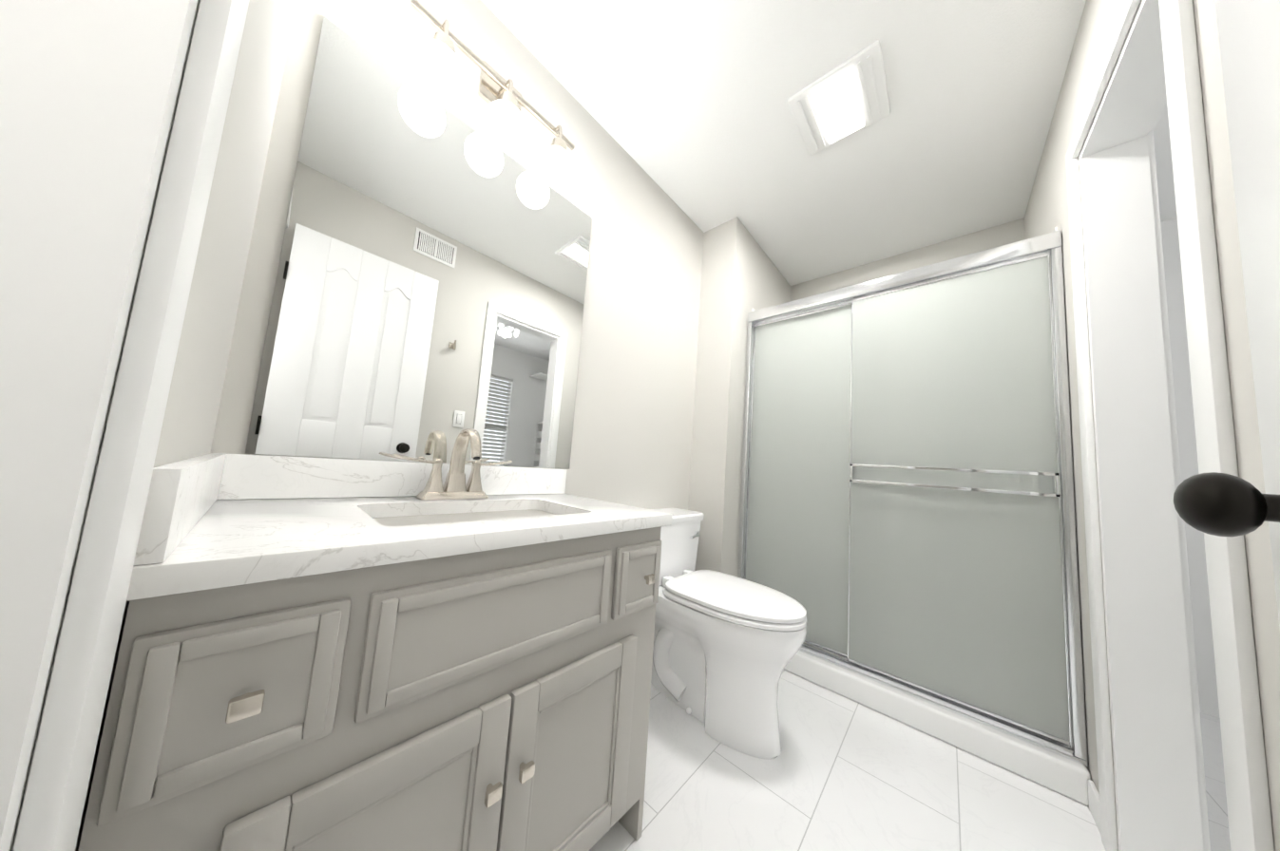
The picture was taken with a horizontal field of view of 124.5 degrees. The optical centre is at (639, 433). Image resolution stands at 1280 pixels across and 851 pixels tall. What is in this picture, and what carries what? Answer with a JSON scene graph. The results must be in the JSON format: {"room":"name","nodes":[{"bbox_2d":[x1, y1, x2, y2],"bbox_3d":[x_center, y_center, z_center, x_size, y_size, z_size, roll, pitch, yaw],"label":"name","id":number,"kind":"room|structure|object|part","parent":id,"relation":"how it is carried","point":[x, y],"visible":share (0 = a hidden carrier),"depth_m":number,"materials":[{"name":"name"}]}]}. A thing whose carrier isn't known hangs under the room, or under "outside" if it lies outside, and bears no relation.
{"room":"bathroom","nodes":[
{"label":"bathroom","id":0,"kind":"room"},
{"bbox_2d":[8,0,296,850],"bbox_3d":[-0.365,-0.271,0.189,1.440,2.440,0.120,-1,-7,42],"label":"wall","id":1,"kind":"structure","parent":0,"point":[189,422],"depth_m":0.48,"materials":[{"name":"grey paint"}]},
{"bbox_2d":[0,0,249,850],"bbox_3d":[-0.159,-0.106,-0.015,0.772,2.102,0.136,-1,-7,42],"label":"door frame","id":2,"kind":"structure","parent":1,"relation":"attached to","point":[88,88],"depth_m":0.22,"materials":[{"name":"white paint"}]},
{"bbox_2d":[128,453,567,566],"bbox_3d":[-0.392,0.134,0.821,0.537,0.094,0.863,-1,-7,42],"label":"backsplash","id":3,"kind":"structure","parent":1,"relation":"attached to","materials":[{"name":"stone"}]},
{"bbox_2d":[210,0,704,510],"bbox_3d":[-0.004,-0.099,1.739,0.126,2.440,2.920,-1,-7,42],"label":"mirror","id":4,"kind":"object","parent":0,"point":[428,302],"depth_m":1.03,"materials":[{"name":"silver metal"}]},
{"bbox_2d":[409,0,574,189],"bbox_3d":[-0.429,-1.062,1.089,0.150,0.290,0.540,-1,-7,42],"label":"sconce","id":5,"kind":"object","parent":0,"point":[439,70],"visible":1,"depth_m":1.03,"materials":[{"name":"white glass"}]},
{"bbox_2d":[687,216,790,576],"bbox_3d":[0.709,0.001,2.269,0.225,2.440,0.925,-1,-7,42],"label":"bump-out","id":6,"kind":"object","parent":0,"point":[742,277],"visible":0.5,"depth_m":1.95,"materials":[{"name":"grey paint"}]},
{"bbox_2d":[481,0,1177,286],"bbox_3d":[1.061,-1.425,0.339,3.615,0.080,4.740,-1,-7,42],"label":"ceiling","id":7,"kind":"structure","parent":0,"point":[684,104],"depth_m":1.36,"materials":[{"name":"white paint"}]},
{"bbox_2d":[787,39,890,155],"bbox_3d":[0.793,-1.294,1.339,0.300,0.028,0.300,-1,-7,42],"label":"recessed light","id":8,"kind":"object","parent":7,"relation":"in","point":[848,98],"visible":1,"depth_m":1.31,"materials":[{"name":"white plastic"}]},
{"bbox_2d":[589,669,1106,850],"bbox_3d":[0.022,1.053,0.593,1.680,0.060,4.300,-1,-7,42],"label":"floor","id":9,"kind":"structure","parent":0,"point":[839,773],"depth_m":1.03,"materials":[{"name":"tile"}]},
{"bbox_2d":[78,453,672,850],"bbox_3d":[-0.414,0.545,0.775,0.558,0.922,0.863,-1,-7,42],"label":"bathroom vanity","id":10,"kind":"object","parent":9,"relation":"on","point":[332,655],"visible":1,"depth_m":0.50,"materials":[{"name":"grey paint"}]},
{"bbox_2d":[120,493,672,601],"bbox_3d":[-0.396,0.196,0.814,0.540,0.032,0.863,-1,-7,42],"label":"countertop","id":11,"kind":"structure","parent":10,"relation":"on","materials":[{"name":"stone"}]},
{"bbox_2d":[392,428,512,500],"bbox_3d":[-0.482,0.085,0.926,0.165,0.197,0.310,-1,-7,42],"label":"faucet","id":12,"kind":"object","parent":11,"relation":"on","point":[455,487],"visible":1,"depth_m":0.94,"materials":[{"name":"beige metal"}]},
{"bbox_2d":[649,508,806,760],"bbox_3d":[0.281,0.743,1.386,0.747,0.742,0.448,-1,-7,42],"label":"toilet","id":13,"kind":"object","parent":9,"relation":"on","point":[727,647],"visible":0.88,"depth_m":1.21,"materials":[{"name":"white ceramic"}]},
{"bbox_2d":[737,230,1090,805],"bbox_3d":[1.276,0.231,1.819,1.210,1.980,0.768,-1,-7,42],"label":"shower","id":14,"kind":"object","parent":9,"relation":"on","point":[907,538],"visible":0.9,"depth_m":1.40,"materials":[{"name":"grey glass"}]},
{"bbox_3d":[1.233,0.175,1.390,0.640,1.732,0.048,-1,-7,42],"label":"glass","id":15,"kind":"part","parent":14,"relation":"part of","materials":[{"name":"grey glass"}]},
{"bbox_2d":[790,218,1024,301],"bbox_3d":[1.552,0.055,2.204,1.560,2.440,0.120,-1,-7,42],"label":"wall","id":16,"kind":"structure","parent":0,"point":[1003,234],"depth_m":2.12,"materials":[{"name":"grey paint"}]},
{"bbox_2d":[1023,0,1279,850],"bbox_3d":[1.108,-0.124,0.648,0.120,2.440,2.800,-1,-7,42],"label":"wall","id":17,"kind":"structure","parent":0,"point":[1046,211],"depth_m":0.54,"materials":[{"name":"grey paint"}]},
{"bbox_2d":[1087,780,1101,835],"bbox_3d":[0.237,1.018,0.830,1.440,0.085,1.888,-1,-7,42],"label":"baseboard","id":18,"kind":"structure","parent":17,"relation":"attached to","point":[1094,800],"depth_m":1.00,"materials":[{"name":"white paint"}]},
{"bbox_2d":[1065,0,1274,850],"bbox_3d":[1.186,0.060,0.731,0.152,2.102,0.714,-1,-7,42],"label":"door frame","id":19,"kind":"structure","parent":17,"relation":"attached to","point":[1159,787],"depth_m":0.89,"materials":[{"name":"white paint"}]},
{"bbox_2d":[1173,0,1279,629],"bbox_3d":[0.362,-0.045,0.065,0.148,2.046,0.668,-1,-7,42],"label":"entry door","id":20,"kind":"structure","parent":17,"relation":"in","point":[1219,505],"depth_m":0.30,"materials":[{"name":"white paint"}]},
{"bbox_2d":[1160,218,1219,718],"bbox_3d":[3.095,0.087,1.392,1.815,2.440,0.120,-1,-7,42],"label":"wall","id":21,"kind":"structure","parent":0,"point":[1206,675],"depth_m":1.65,"materials":[{"name":"white paint"}]},
{"bbox_2d":[1200,712,1230,850],"bbox_3d":[2.125,1.166,0.217,1.935,0.060,2.890,-1,-7,42],"label":"floor","id":22,"kind":"structure","parent":0,"point":[1215,791],"depth_m":1.17,"materials":[{"name":"stone"}]}
]}

